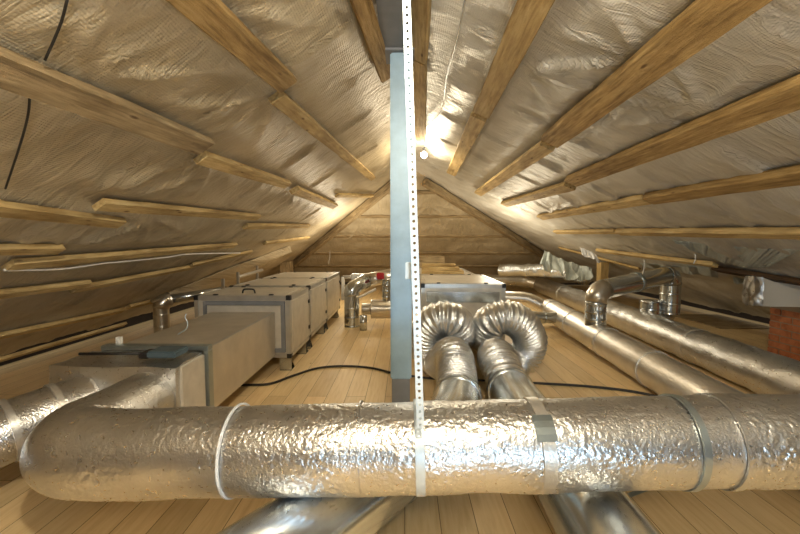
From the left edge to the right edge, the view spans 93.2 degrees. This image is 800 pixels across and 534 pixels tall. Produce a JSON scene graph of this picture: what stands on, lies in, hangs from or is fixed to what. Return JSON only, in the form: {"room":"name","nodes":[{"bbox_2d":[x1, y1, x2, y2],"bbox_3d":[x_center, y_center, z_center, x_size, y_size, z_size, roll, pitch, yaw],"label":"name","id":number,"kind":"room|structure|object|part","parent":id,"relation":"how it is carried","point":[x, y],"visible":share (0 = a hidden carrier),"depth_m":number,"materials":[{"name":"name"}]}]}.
{"room":"mechanical room","nodes":[
{"label":"mechanical room","id":0,"kind":"room"},
{"bbox_2d":[0,302,193,365],"bbox_3d":[-4.233,0.931,3.783,0.080,0.240,15.712,0,4,1],"label":"wall","id":1,"kind":"structure","parent":0,"point":[141,318],"depth_m":5.15,"materials":[{"name":"wood"}]},
{"bbox_2d":[0,0,389,356],"bbox_3d":[-1.903,-0.384,3.488,4.001,2.535,15.361,0,4,1],"label":"ceiling","id":2,"kind":"structure","parent":0,"point":[147,54],"depth_m":2.21,"materials":[{"name":"metal"}]},
{"bbox_2d":[0,244,64,255],"bbox_3d":[-2.172,-0.083,1.841,0.080,0.082,1.158,0,4,-1],"label":"batten","id":3,"kind":"object","parent":2,"relation":"attached to","point":[5,249],"visible":1,"depth_m":2.21,"materials":[{"name":"brown wood"}]},
{"bbox_2d":[0,280,91,298],"bbox_3d":[-2.656,0.184,2.466,0.087,0.085,1.508,0,4,0],"label":"batten","id":4,"kind":"object","parent":2,"relation":"attached to","point":[39,289],"visible":1,"depth_m":2.78,"materials":[{"name":"brown wood"}]},
{"bbox_2d":[43,0,68,60],"bbox_3d":[-1.063,-0.734,1.172,0.234,0.129,0.014,2,5,33],"label":"cord","id":5,"kind":"object","parent":2,"relation":"hanging from","point":[66,1],"visible":1,"depth_m":1.17,"materials":[{"name":"rubber"}]},
{"bbox_2d":[0,307,125,339],"bbox_3d":[-3.366,0.566,3.517,0.089,0.152,2.290,0,4,-2],"label":"batten","id":6,"kind":"object","parent":2,"relation":"attached to","point":[16,332],"visible":1,"depth_m":3.68,"materials":[{"name":"brown wood"}]},
{"bbox_2d":[0,322,126,361],"bbox_3d":[-3.938,0.886,4.168,0.084,0.089,2.482,0,4,0],"label":"batten","id":7,"kind":"object","parent":2,"relation":"attached to","point":[63,341],"visible":0.99,"depth_m":4.32,"materials":[{"name":"brown wood"}]},
{"bbox_2d":[0,200,126,227],"bbox_3d":[-1.865,-0.271,1.767,0.093,0.126,1.604,0,4,-2],"label":"batten","id":8,"kind":"object","parent":2,"relation":"attached to","point":[14,210],"visible":1,"depth_m":2.04,"materials":[{"name":"brown wood"}]},
{"bbox_2d":[0,46,213,154],"bbox_3d":[-1.238,-0.636,1.341,0.133,0.155,1.911,0,4,3],"label":"batten","id":9,"kind":"object","parent":2,"relation":"attached to","point":[21,75],"visible":1,"depth_m":1.46,"materials":[{"name":"brown wood"}]},
{"bbox_2d":[4,98,30,189],"bbox_3d":[-1.504,-0.475,1.489,0.565,0.292,0.020,3,5,36],"label":"cord","id":10,"kind":"object","parent":9,"relation":"hanging from","point":[29,99],"visible":0.96,"depth_m":1.48,"materials":[{"name":"rubber"}]},
{"bbox_2d":[0,242,237,269],"bbox_3d":[-2.231,-0.145,3.565,0.093,0.170,2.670,0,4,4],"label":"batten","id":11,"kind":"object","parent":2,"relation":"attached to","point":[50,261],"visible":1,"depth_m":2.84,"materials":[{"name":"brown wood"}]},
{"bbox_2d":[3,252,239,270],"bbox_3d":[-2.305,-0.094,3.825,0.086,0.075,3.183,0,4,2],"label":"cable","id":12,"kind":"object","parent":11,"relation":"attached to","point":[101,263],"visible":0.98,"depth_m":3.00,"materials":[{"name":"plastic"}]},
{"bbox_2d":[68,265,192,293],"bbox_3d":[-2.649,0.096,3.899,0.088,0.160,1.508,0,4,6],"label":"batten","id":13,"kind":"object","parent":2,"relation":"attached to","point":[105,283],"visible":0.98,"depth_m":3.70,"materials":[{"name":"brown wood"}]},
{"bbox_2d":[125,300,152,309],"bbox_3d":[-3.346,0.443,5.428,0.087,0.074,1.542,0,4,1],"label":"batten","id":14,"kind":"object","parent":2,"relation":"attached to","point":[134,305],"visible":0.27,"depth_m":4.81,"materials":[{"name":"brown wood"}]},
{"bbox_2d":[92,198,260,219],"bbox_3d":[-1.692,-0.466,3.264,0.092,0.137,2.136,0,4,3],"label":"batten","id":15,"kind":"object","parent":2,"relation":"attached to","point":[107,205],"visible":1,"depth_m":2.73,"materials":[{"name":"brown wood"}]},
{"bbox_2d":[150,246,291,302],"bbox_3d":[-2.904,0.010,6.388,0.530,0.708,3.126,1,4,20],"label":"batten","id":16,"kind":"object","parent":2,"relation":"hanging from","point":[229,274],"visible":0.82,"depth_m":6.38,"materials":[{"name":"wood"}]},
{"bbox_2d":[189,250,252,266],"bbox_3d":[-2.412,-0.129,5.193,0.082,0.190,1.311,1,4,9],"label":"batten","id":17,"kind":"object","parent":2,"relation":"attached to","point":[193,264],"visible":0.98,"depth_m":5.04,"materials":[{"name":"brown wood"}]},
{"bbox_2d":[165,0,296,92],"bbox_3d":[-0.739,-0.941,1.275,0.133,0.200,1.793,0,4,6],"label":"batten","id":18,"kind":"object","parent":2,"relation":"attached to","point":[214,18],"visible":1,"depth_m":1.58,"materials":[{"name":"brown wood"}]},
{"bbox_2d":[193,151,291,188],"bbox_3d":[-1.201,-0.762,3.110,0.107,0.136,1.491,0,4,4],"label":"batten","id":19,"kind":"object","parent":2,"relation":"attached to","point":[206,159],"visible":0.99,"depth_m":2.80,"materials":[{"name":"brown wood"}]},
{"bbox_2d":[242,223,310,229],"bbox_3d":[-1.693,-0.592,5.477,0.090,0.172,2.276,0,4,5],"label":"batten","id":20,"kind":"object","parent":2,"relation":"attached to","point":[247,226],"visible":1,"depth_m":5.03,"materials":[{"name":"brown wood"}]},
{"bbox_2d":[262,236,309,244],"bbox_3d":[-1.987,-0.488,6.812,0.080,0.169,2.031,0,4,5],"label":"batten","id":21,"kind":"object","parent":2,"relation":"attached to","point":[306,237],"visible":1,"depth_m":6.52,"materials":[{"name":"brown wood"}]},
{"bbox_2d":[289,185,337,208],"bbox_3d":[-1.123,-0.928,5.216,0.120,0.124,2.180,0,4,2],"label":"batten","id":22,"kind":"object","parent":2,"relation":"attached to","point":[298,191],"visible":1,"depth_m":4.77,"materials":[{"name":"brown wood"}]},
{"bbox_2d":[268,91,375,180],"bbox_3d":[-0.582,-1.206,4.106,0.110,0.242,3.810,0,4,4],"label":"batten","id":23,"kind":"object","parent":2,"relation":"attached to","point":[282,101],"visible":1,"depth_m":2.87,"materials":[{"name":"brown wood"}]},
{"bbox_2d":[334,193,373,197],"bbox_3d":[-0.748,-1.250,6.607,0.084,0.297,2.025,1,4,11],"label":"batten","id":24,"kind":"object","parent":2,"relation":"attached to","point":[338,195],"visible":1,"depth_m":6.33,"materials":[{"name":"brown wood"}]},
{"bbox_2d":[350,0,389,82],"bbox_3d":[-0.192,-1.322,1.883,0.109,0.178,1.975,0,4,5],"label":"batten","id":25,"kind":"object","parent":2,"relation":"attached to","point":[364,10],"visible":0.9,"depth_m":2.17,"materials":[{"name":"brown wood"}]},
{"bbox_2d":[402,0,423,428],"bbox_3d":[0.042,-0.220,1.242,0.079,1.527,0.075,0,4,1],"label":"strap","id":26,"kind":"object","parent":2,"relation":"hanging from","point":[410,268],"visible":1,"depth_m":1.22,"materials":[{"name":"metal"}]},
{"bbox_3d":[0.029,0.012,1.290,0.022,0.056,0.010,0,4,1],"label":"splice plate","id":27,"kind":"part","parent":26,"relation":"part of","materials":[{"name":"metal"}]},
{"bbox_2d":[0,285,799,533],"bbox_3d":[0.819,1.067,3.925,11.339,0.050,16.512,0,4,1],"label":"floor","id":28,"kind":"structure","parent":0,"point":[23,510],"depth_m":1.96,"materials":[{"name":"wood"}]},
{"bbox_2d":[49,350,205,406],"bbox_3d":[-1.617,0.775,2.286,0.742,0.464,0.313,0,4,1],"label":"box","id":29,"kind":"object","parent":28,"relation":"on","point":[185,373],"visible":0.44,"depth_m":2.17,"materials":[{"name":"metal"}]},
{"bbox_2d":[0,377,98,467],"bbox_3d":[-2.123,0.874,1.633,0.322,0.454,1.347,2,4,32],"label":"duct","id":30,"kind":"object","parent":29,"relation":"attached to","point":[20,414],"visible":0.59,"depth_m":1.88,"materials":[{"name":"metal"}]},
{"bbox_2d":[78,346,187,358],"bbox_3d":[-1.611,0.511,2.260,0.620,0.050,0.140,0,4,1],"label":"damper actuator","id":31,"kind":"object","parent":29,"relation":"on","point":[162,351],"visible":1,"depth_m":2.23,"materials":[{"name":"black plastic"}]},
{"bbox_3d":[-1.726,0.519,2.262,0.390,0.023,0.018,0,4,1],"label":"rod","id":32,"kind":"part","parent":31,"relation":"part of","materials":[{"name":"metal"}]},
{"bbox_3d":[-1.263,0.772,2.298,0.034,0.415,0.250,0,4,1],"label":"panel","id":33,"kind":"part","parent":29,"relation":"part of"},
{"bbox_2d":[152,286,226,332],"bbox_3d":[-2.962,0.629,5.401,0.202,0.629,0.996,3,5,40],"label":"riser pipe","id":34,"kind":"object","parent":28,"relation":"on","point":[161,314],"visible":0.81,"depth_m":5.06,"materials":[{"name":"metal"}]},
{"bbox_2d":[221,266,262,288],"bbox_3d":[-2.575,0.454,6.268,0.078,0.862,1.824,0,4,-3],"label":"support rail","id":35,"kind":"object","parent":28,"relation":"on","point":[238,275],"visible":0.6,"depth_m":6.11,"materials":[{"name":"wood"}]},
{"bbox_3d":[-2.583,0.107,6.556,0.060,0.081,1.203,0,4,-3],"label":"rail","id":36,"kind":"part","parent":35,"relation":"part of","materials":[{"name":"wood"}]},
{"bbox_2d":[193,286,309,369],"bbox_3d":[-1.558,0.616,4.140,0.980,0.821,0.788,0,4,1],"label":"air handling unit","id":37,"kind":"object","parent":28,"relation":"on","point":[290,305],"visible":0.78,"depth_m":3.78,"materials":[{"name":"metal"}]},
{"bbox_2d":[101,312,274,405],"bbox_3d":[-1.567,0.689,3.099,0.695,0.545,1.330,0,4,1],"label":"duct","id":38,"kind":"object","parent":37,"relation":"attached to","point":[234,346],"visible":0.61,"depth_m":2.91,"materials":[{"name":"metal"}]},
{"bbox_3d":[-1.567,0.248,3.916,0.148,0.057,0.017,0,4,1],"label":"handle","id":39,"kind":"part","parent":37,"relation":"part of","materials":[{"name":"black plastic"}]},
{"bbox_3d":[-1.564,0.268,4.128,0.831,0.016,0.630,0,4,1],"label":"panel","id":40,"kind":"part","parent":37,"relation":"part of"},
{"bbox_3d":[-1.088,0.574,4.142,0.016,0.511,0.646,0,4,1],"label":"access door","id":41,"kind":"part","parent":37,"relation":"part of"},
{"bbox_2d":[229,278,326,348],"bbox_3d":[-1.546,0.575,5.015,0.980,0.788,0.956,0,4,1],"label":"air handling unit","id":42,"kind":"object","parent":28,"relation":"on","point":[317,292],"visible":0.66,"depth_m":4.87,"materials":[{"name":"metal"}]},
{"bbox_3d":[-1.553,0.200,4.990,0.831,0.016,0.820,0,4,1],"label":"panel","id":43,"kind":"part","parent":42,"relation":"part of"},
{"bbox_3d":[-1.076,0.511,5.005,0.016,0.521,0.836,0,4,1],"label":"access door","id":44,"kind":"part","parent":42,"relation":"part of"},
{"bbox_2d":[280,261,292,272],"bbox_3d":[-2.802,0.270,9.346,0.268,0.824,0.261,0,4,1],"label":"timber post","id":45,"kind":"object","parent":28,"relation":"on","point":[286,266],"visible":0.31,"depth_m":9.20,"materials":[{"name":"brown wood"}]},
{"bbox_2d":[263,271,339,329],"bbox_3d":[-1.532,0.506,6.058,0.980,0.788,1.126,0,4,1],"label":"air handling unit","id":46,"kind":"object","parent":28,"relation":"on","point":[332,278],"visible":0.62,"depth_m":5.94,"materials":[{"name":"metal"}]},
{"bbox_3d":[-1.539,0.131,6.033,0.831,0.016,0.990,0,4,1],"label":"panel","id":47,"kind":"part","parent":46,"relation":"part of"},
{"bbox_3d":[-1.063,0.442,6.047,0.016,0.521,1.006,0,4,1],"label":"access door","id":48,"kind":"part","parent":46,"relation":"part of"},
{"bbox_2d":[216,374,481,533],"bbox_3d":[-0.166,1.013,1.759,0.464,0.352,2.455,3,5,34],"label":"duct","id":49,"kind":"object","parent":28,"relation":"on","point":[300,515],"visible":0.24,"depth_m":1.42,"materials":[{"name":"metal"}]},
{"bbox_2d":[19,372,799,501],"bbox_3d":[0.416,0.693,1.710,4.024,0.504,0.848,0,4,1],"label":"duct","id":50,"kind":"object","parent":49,"relation":"on","point":[125,440],"visible":0.99,"depth_m":1.34,"materials":[{"name":"metal"}]},
{"bbox_2d":[360,315,366,330],"bbox_3d":[-0.541,0.822,5.574,0.110,0.220,0.110,0,4,1],"label":"stub","id":51,"kind":"object","parent":28,"relation":"on","point":[363,318],"visible":1,"depth_m":5.53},
{"bbox_2d":[344,269,389,327],"bbox_3d":[-0.484,0.470,5.980,0.863,0.869,0.249,-3,5,-33],"label":"riser pipe","id":52,"kind":"object","parent":28,"relation":"on","point":[353,289],"visible":0.98,"depth_m":5.74,"materials":[{"name":"metal"}]},
{"bbox_2d":[341,273,383,299],"bbox_3d":[-0.596,0.310,5.982,0.697,0.448,0.180,0,4,1],"label":"riser pipe","id":53,"kind":"object","parent":52,"relation":"attached to","point":[380,276],"visible":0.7,"depth_m":6.01,"materials":[{"name":"metal"}]},
{"bbox_3d":[-0.306,0.142,5.927,0.117,0.104,0.100,0,4,1],"label":"valve handle","id":54,"kind":"part","parent":53,"relation":"part of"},
{"bbox_2d":[356,288,375,297],"bbox_3d":[-0.503,0.389,5.645,0.309,0.159,0.040,0,4,1],"label":"drain pipe","id":55,"kind":"object","parent":52,"relation":"attached to","point":[374,289],"visible":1,"depth_m":5.63,"materials":[{"name":"white plastic"}]},
{"bbox_2d":[361,278,390,318],"bbox_3d":[-0.202,0.487,5.798,0.765,0.609,0.290,0,4,1],"label":"duct","id":56,"kind":"object","parent":52,"relation":"attached to","point":[378,309],"visible":0.67,"depth_m":5.71,"materials":[{"name":"metal"}]},
{"bbox_2d":[385,47,414,401],"bbox_3d":[-0.001,-0.142,2.596,0.270,2.540,0.280,0,4,1],"label":"steel post","id":57,"kind":"object","parent":28,"relation":"on","point":[400,243],"visible":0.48,"depth_m":2.52,"materials":[{"name":"metal"}]},
{"bbox_2d":[376,0,408,47],"bbox_3d":[-0.057,-1.310,0.144,0.180,0.115,4.860,0,4,1],"label":"ridge beam","id":58,"kind":"structure","parent":57,"relation":"on","point":[390,12],"depth_m":2.13,"materials":[{"name":"metal"}]},
{"bbox_3d":[-0.011,-1.402,2.513,0.210,0.015,0.200,0,4,1],"label":"cap plate","id":59,"kind":"part","parent":57,"relation":"part of","materials":[{"name":"paint"}]},
{"bbox_2d":[412,255,444,309],"bbox_3d":[0.450,0.290,7.556,0.800,1.020,0.750,0,4,1],"label":"storage box","id":60,"kind":"object","parent":28,"relation":"on","point":[422,258],"visible":0.24,"depth_m":7.15,"materials":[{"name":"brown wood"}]},
{"bbox_2d":[414,268,475,313],"bbox_3d":[0.699,0.472,6.211,0.892,0.834,1.656,0,4,1],"label":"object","id":61,"kind":"object","parent":28,"relation":"on","point":[466,272],"visible":0.1,"depth_m":5.91,"materials":[{"name":"metal"}]},
{"bbox_3d":[0.693,0.394,6.206,0.861,0.640,1.638,0,4,1],"label":"casing","id":62,"kind":"part","parent":61,"relation":"part of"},
{"bbox_2d":[421,269,463,273],"bbox_3d":[0.639,0.066,5.743,0.622,0.046,0.376,0,4,4],"label":"board","id":63,"kind":"object","parent":61,"relation":"on","point":[460,271],"visible":0.7,"depth_m":5.57,"materials":[{"name":"brown wood"}]},
{"bbox_2d":[421,266,459,269],"bbox_3d":[0.610,0.018,5.741,0.568,0.046,0.273,0,4,4],"label":"board","id":64,"kind":"object","parent":63,"relation":"on","point":[456,267],"visible":0.67,"depth_m":5.61,"materials":[{"name":"brown wood"}]},
{"bbox_2d":[422,263,455,266],"bbox_3d":[0.582,-0.029,5.738,0.512,0.046,0.164,0,4,4],"label":"board","id":65,"kind":"object","parent":64,"relation":"on","point":[423,264],"visible":1,"depth_m":5.66,"materials":[{"name":"brown wood"}]},
{"bbox_3d":[0.693,0.074,6.185,0.743,0.016,1.520,0,4,1],"label":"panel","id":66,"kind":"part","parent":61,"relation":"part of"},
{"bbox_2d":[412,300,481,394],"bbox_3d":[0.420,0.697,3.397,0.688,0.773,1.426,0,4,1],"label":"flexible duct","id":67,"kind":"object","parent":28,"relation":"on","point":[448,331],"visible":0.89,"depth_m":3.32,"materials":[{"name":"metal"}]},
{"bbox_2d":[241,365,657,395],"bbox_3d":[0.342,1.061,3.462,4.040,0.022,0.876,0,4,3],"label":"cable","id":68,"kind":"object","parent":28,"relation":"on","point":[330,366],"visible":0.61,"depth_m":3.44,"materials":[{"name":"rubber"}]},
{"bbox_2d":[417,274,505,339],"bbox_3d":[0.704,0.563,4.690,0.942,0.854,1.303,0,4,1],"label":"plenum box","id":69,"kind":"object","parent":28,"relation":"on","point":[473,292],"visible":0.48,"depth_m":4.12,"materials":[{"name":"metal"}]},
{"bbox_3d":[0.698,0.152,4.712,0.793,0.016,1.070,0,4,1],"label":"panel","id":70,"kind":"part","parent":69,"relation":"part of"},
{"bbox_3d":[0.698,0.481,4.734,0.911,0.660,1.188,0,4,1],"label":"casing","id":71,"kind":"part","parent":69,"relation":"part of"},
{"bbox_3d":[0.685,0.328,4.115,0.793,0.115,0.015,0,4,1],"label":"panel","id":72,"kind":"part","parent":69,"relation":"part of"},
{"bbox_2d":[472,300,547,389],"bbox_3d":[1.028,0.697,3.449,0.750,0.778,1.312,0,4,1],"label":"flexible duct","id":73,"kind":"object","parent":28,"relation":"on","point":[528,348],"visible":0.82,"depth_m":3.39,"materials":[{"name":"metal"}]},
{"bbox_2d":[498,263,590,284],"bbox_3d":[3.022,0.118,8.034,1.910,0.400,0.423,3,5,40],"label":"flexible duct","id":74,"kind":"object","parent":28,"relation":"on","point":[510,269],"visible":0.59,"depth_m":8.15,"materials":[{"name":"metal"}]},
{"bbox_2d":[487,367,660,533],"bbox_3d":[0.803,1.010,1.805,0.352,0.352,2.240,0,4,2],"label":"duct","id":75,"kind":"object","parent":28,"relation":"on","point":[606,512],"visible":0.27,"depth_m":1.44,"materials":[{"name":"metal"}]},
{"bbox_2d":[596,262,608,280],"bbox_3d":[3.859,0.365,7.214,0.160,0.922,0.151,0,4,1],"label":"timber post","id":76,"kind":"object","parent":28,"relation":"on","point":[602,267],"visible":0.38,"depth_m":7.12,"materials":[{"name":"brown wood"}]},
{"bbox_2d":[506,291,744,394],"bbox_3d":[1.810,0.817,3.728,1.319,0.540,5.113,0,4,1],"label":"duct","id":77,"kind":"object","parent":28,"relation":"on","point":[653,369],"visible":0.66,"depth_m":3.47,"materials":[{"name":"metal"}]},
{"bbox_2d":[533,311,556,323],"bbox_3d":[1.873,0.663,5.180,1.136,0.242,0.174,-1,4,-16],"label":"pipe","id":78,"kind":"object","parent":77,"relation":"attached to","point":[545,317],"visible":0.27,"depth_m":5.15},
{"bbox_2d":[584,266,681,340],"bbox_3d":[2.874,0.492,4.733,1.610,0.991,0.387,-2,4,-24],"label":"riser pipe","id":79,"kind":"object","parent":28,"relation":"on","point":[669,280],"visible":0.83,"depth_m":4.57,"materials":[{"name":"metal"}]},
{"bbox_2d":[627,491,645,496],"bbox_3d":[1.320,1.155,1.980,0.479,0.020,0.044,-2,4,-22],"label":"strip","id":80,"kind":"object","parent":28,"relation":"on","point":[633,493],"visible":0.19,"depth_m":1.93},
{"bbox_2d":[476,274,799,393],"bbox_3d":[2.369,0.682,5.581,2.394,0.519,8.415,0,4,1],"label":"duct","id":81,"kind":"object","parent":28,"relation":"on","point":[761,371],"visible":0.82,"depth_m":3.81,"materials":[{"name":"metal"}]},
{"bbox_2d":[540,251,592,281],"bbox_3d":[2.941,-0.029,6.710,0.864,0.536,0.328,1,4,19],"label":"sheet","id":82,"kind":"object","parent":81,"relation":"on","point":[573,271],"visible":1,"depth_m":6.70,"materials":[{"name":"metal"}]},
{"bbox_2d":[678,314,768,328],"bbox_3d":[5.215,0.885,6.196,0.850,0.012,1.100,0,4,1],"label":"plywood sheet","id":83,"kind":"object","parent":28,"relation":"on","point":[713,320],"visible":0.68,"depth_m":6.13,"materials":[{"name":"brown wood"}]},
{"bbox_2d":[767,307,799,360],"bbox_3d":[4.423,0.733,4.123,0.183,0.590,0.652,0,4,1],"label":"brick chimney","id":84,"kind":"object","parent":28,"relation":"on","point":[784,329],"visible":0.95,"depth_m":4.26,"materials":[{"name":"brick"}]},
{"bbox_2d":[293,169,591,282],"bbox_3d":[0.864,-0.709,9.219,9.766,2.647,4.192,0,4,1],"label":"wall","id":85,"kind":"structure","parent":0,"point":[427,204],"depth_m":9.48,"materials":[{"name":"wood"}]},
{"bbox_2d":[278,181,389,273],"bbox_3d":[-1.816,-0.663,9.148,0.140,2.311,5.010,-4,5,-44],"label":"rafter","id":86,"kind":"object","parent":85,"relation":"attached to","point":[385,189],"visible":0.73,"depth_m":8.47,"materials":[{"name":"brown wood"}]},
{"bbox_2d":[296,265,498,267],"bbox_3d":[0.708,-0.017,10.485,7.253,0.083,0.112,0,4,1],"label":"batten","id":87,"kind":"object","parent":85,"relation":"attached to","point":[298,266],"visible":0.53,"depth_m":10.48,"materials":[{"name":"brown wood"}]},
{"bbox_2d":[388,191,433,193],"bbox_3d":[0.228,-1.517,7.693,0.975,0.070,0.093,0,4,1],"label":"batten","id":88,"kind":"object","parent":85,"relation":"attached to","point":[418,192],"visible":0.35,"depth_m":7.67,"materials":[{"name":"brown wood"}]},
{"bbox_2d":[358,215,473,217],"bbox_3d":[0.351,-1.126,8.420,2.614,0.076,0.101,0,4,1],"label":"batten","id":89,"kind":"object","parent":85,"relation":"attached to","point":[361,216],"visible":0.69,"depth_m":8.39,"materials":[{"name":"brown wood"}]},
{"bbox_2d":[333,235,506,237],"bbox_3d":[0.476,-0.739,9.141,4.225,0.076,0.102,0,4,1],"label":"batten","id":90,"kind":"object","parent":85,"relation":"attached to","point":[336,236],"visible":0.8,"depth_m":9.12,"materials":[{"name":"brown wood"}]},
{"bbox_2d":[312,252,534,254],"bbox_3d":[0.600,-0.355,9.856,5.844,0.083,0.114,0,4,1],"label":"batten","id":91,"kind":"object","parent":85,"relation":"attached to","point":[315,253],"visible":0.89,"depth_m":9.84,"materials":[{"name":"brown wood"}]},
{"bbox_2d":[422,179,543,257],"bbox_3d":[2.825,-0.659,9.089,5.878,2.323,0.148,-3,5,-36],"label":"rafter","id":92,"kind":"object","parent":85,"relation":"attached to","point":[428,184],"visible":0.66,"depth_m":8.19,"materials":[{"name":"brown wood"}]},
{"bbox_2d":[340,281,593,284],"bbox_3d":[0.920,0.426,11.534,10.139,0.220,0.080,0,4,1],"label":"wall","id":93,"kind":"structure","parent":0,"point":[346,283],"depth_m":11.44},
{"bbox_2d":[412,0,799,317],"bbox_3d":[2.820,-0.353,3.475,5.447,2.597,15.456,0,4,1],"label":"ceiling","id":94,"kind":"structure","parent":0,"point":[578,45],"depth_m":2.60,"materials":[{"name":"metal"}]},
{"bbox_2d":[413,60,426,143],"bbox_3d":[0.201,-1.581,3.846,0.138,0.134,2.090,0,4,4],"label":"batten","id":95,"kind":"object","parent":94,"relation":"attached to","point":[419,69],"visible":0.78,"depth_m":3.47,"materials":[{"name":"brown wood"}]},
{"bbox_2d":[411,0,431,63],"bbox_3d":[0.103,-1.487,1.959,0.134,0.112,1.635,0,4,3],"label":"batten","id":96,"kind":"object","parent":94,"relation":"attached to","point":[420,9],"visible":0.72,"depth_m":2.34,"materials":[{"name":"brown wood"}]},
{"bbox_2d":[421,147,426,157],"bbox_3d":[0.324,-1.542,5.105,0.084,0.142,0.084,0,4,1],"label":"light bulb","id":97,"kind":"object","parent":94,"relation":"hanging from","point":[423,154],"visible":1,"depth_m":5.08,"materials":[{"name":"white"}]},
{"bbox_3d":[0.324,-1.513,5.107,0.084,0.084,0.084,0,4,1],"label":"glass bulb","id":98,"kind":"part","parent":97,"relation":"part of","materials":[{"name":"white"}]},
{"bbox_2d":[426,0,465,127],"bbox_3d":[0.353,-1.460,3.079,0.089,0.060,2.332,0,4,-1],"label":"cable","id":99,"kind":"object","parent":94,"relation":"attached to","point":[464,3],"visible":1,"depth_m":2.51,"materials":[{"name":"plastic"}]},
{"bbox_2d":[447,111,486,175],"bbox_3d":[0.739,-1.374,4.543,0.154,0.134,2.541,0,4,2],"label":"batten","id":100,"kind":"object","parent":94,"relation":"attached to","point":[475,123],"visible":1,"depth_m":3.94,"materials":[{"name":"brown wood"}]},
{"bbox_2d":[473,0,554,118],"bbox_3d":[0.633,-1.232,1.968,0.161,0.143,2.421,0,4,3],"label":"batten","id":101,"kind":"object","parent":94,"relation":"attached to","point":[527,17],"visible":1,"depth_m":2.10,"materials":[{"name":"brown wood"}]},
{"bbox_2d":[474,141,554,195],"bbox_3d":[1.282,-1.130,4.759,0.142,0.106,3.115,0,4,1],"label":"batten","id":102,"kind":"object","parent":94,"relation":"attached to","point":[541,149],"visible":1,"depth_m":3.94,"materials":[{"name":"brown wood"}]},
{"bbox_2d":[501,181,575,206],"bbox_3d":[1.745,-0.937,5.073,0.140,0.132,2.304,0,4,-1],"label":"batten","id":103,"kind":"object","parent":94,"relation":"attached to","point":[563,187],"visible":1,"depth_m":4.59,"materials":[{"name":"brown wood"}]},
{"bbox_2d":[553,228,616,233],"bbox_3d":[2.711,-0.527,5.651,0.100,0.111,1.743,0,4,-2],"label":"batten","id":104,"kind":"object","parent":94,"relation":"attached to","point":[612,230],"visible":0.97,"depth_m":5.43,"materials":[{"name":"brown wood"}]},
{"bbox_2d":[580,247,599,262],"bbox_3d":[3.204,-0.204,6.397,0.098,0.265,0.356,-3,5,-42],"label":"sheet","id":105,"kind":"object","parent":94,"relation":"attached to","point":[586,253],"visible":1,"depth_m":6.41,"materials":[{"name":"white metal"}]},
{"bbox_2d":[537,194,650,219],"bbox_3d":[2.201,-0.692,4.649,0.129,0.098,2.595,0,4,0],"label":"batten","id":106,"kind":"object","parent":94,"relation":"attached to","point":[636,200],"visible":0.99,"depth_m":4.11,"materials":[{"name":"brown wood"}]},
{"bbox_2d":[558,247,640,269],"bbox_3d":[3.665,-0.184,7.096,0.078,0.388,1.728,-2,4,-23],"label":"batten","id":107,"kind":"object","parent":94,"relation":"attached to","point":[561,248],"visible":0.81,"depth_m":6.81,"materials":[{"name":"brown wood"}]},
{"bbox_2d":[595,248,717,267],"bbox_3d":[3.443,-0.154,5.320,0.090,0.190,2.149,0,4,-6],"label":"batten","id":108,"kind":"object","parent":94,"relation":"attached to","point":[623,253],"visible":1,"depth_m":4.97,"materials":[{"name":"brown wood"}]},
{"bbox_2d":[541,0,772,147],"bbox_3d":[1.181,-0.954,1.725,0.171,0.146,2.745,0,4,2],"label":"batten","id":109,"kind":"object","parent":94,"relation":"attached to","point":[702,22],"visible":1,"depth_m":1.68,"materials":[{"name":"brown wood"}]},
{"bbox_2d":[640,263,717,277],"bbox_3d":[3.861,0.025,5.261,0.220,0.142,1.652,0,4,3],"label":"sheet","id":110,"kind":"object","parent":94,"relation":"attached to","point":[706,271],"visible":0.77,"depth_m":4.98,"materials":[{"name":"metal"}]},
{"bbox_2d":[564,74,799,186],"bbox_3d":[1.671,-0.760,2.220,0.155,0.129,3.098,0,4,2],"label":"batten","id":111,"kind":"object","parent":94,"relation":"attached to","point":[782,98],"visible":1,"depth_m":2.01,"materials":[{"name":"brown wood"}]},
{"bbox_2d":[615,227,799,239],"bbox_3d":[2.816,-0.295,3.265,0.115,0.182,2.938,0,4,-3],"label":"batten","id":112,"kind":"object","parent":94,"relation":"attached to","point":[793,233],"visible":1,"depth_m":3.28,"materials":[{"name":"brown wood"}]},
{"bbox_2d":[642,165,799,204],"bbox_3d":[2.192,-0.518,2.246,0.135,0.118,2.133,0,4,0],"label":"batten","id":113,"kind":"object","parent":94,"relation":"attached to","point":[786,176],"visible":1,"depth_m":2.46,"materials":[{"name":"brown wood"}]},
{"bbox_2d":[673,240,798,267],"bbox_3d":[3.293,-0.117,3.627,0.530,0.295,1.198,0,4,1],"label":"sheet","id":114,"kind":"object","parent":94,"relation":"attached to","point":[761,258],"visible":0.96,"depth_m":3.67,"materials":[{"name":"metal"}]},
{"bbox_2d":[733,277,743,283],"bbox_3d":[4.003,0.107,4.489,0.070,0.200,0.146,-3,5,-41],"label":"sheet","id":115,"kind":"object","parent":94,"relation":"hanging from","point":[736,280],"visible":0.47,"depth_m":4.47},
{"bbox_2d":[711,266,799,285],"bbox_3d":[3.813,0.143,3.621,0.117,0.226,1.614,-1,4,-10],"label":"batten","id":116,"kind":"object","parent":94,"relation":"attached to","point":[738,272],"visible":0.9,"depth_m":3.91,"materials":[{"name":"brown wood"}]},
{"bbox_2d":[742,276,799,306],"bbox_3d":[3.951,0.256,3.908,0.579,0.326,0.244,1,4,21],"label":"duct","id":117,"kind":"object","parent":94,"relation":"attached to","point":[757,291],"visible":0.84,"depth_m":3.87,"materials":[{"name":"metal"}]},
{"bbox_2d":[633,292,769,323],"bbox_3d":[5.865,0.940,3.649,0.080,0.240,15.712,0,4,1],"label":"wall","id":118,"kind":"structure","parent":0,"point":[728,312],"depth_m":6.92,"materials":[{"name":"wood"}]}
]}

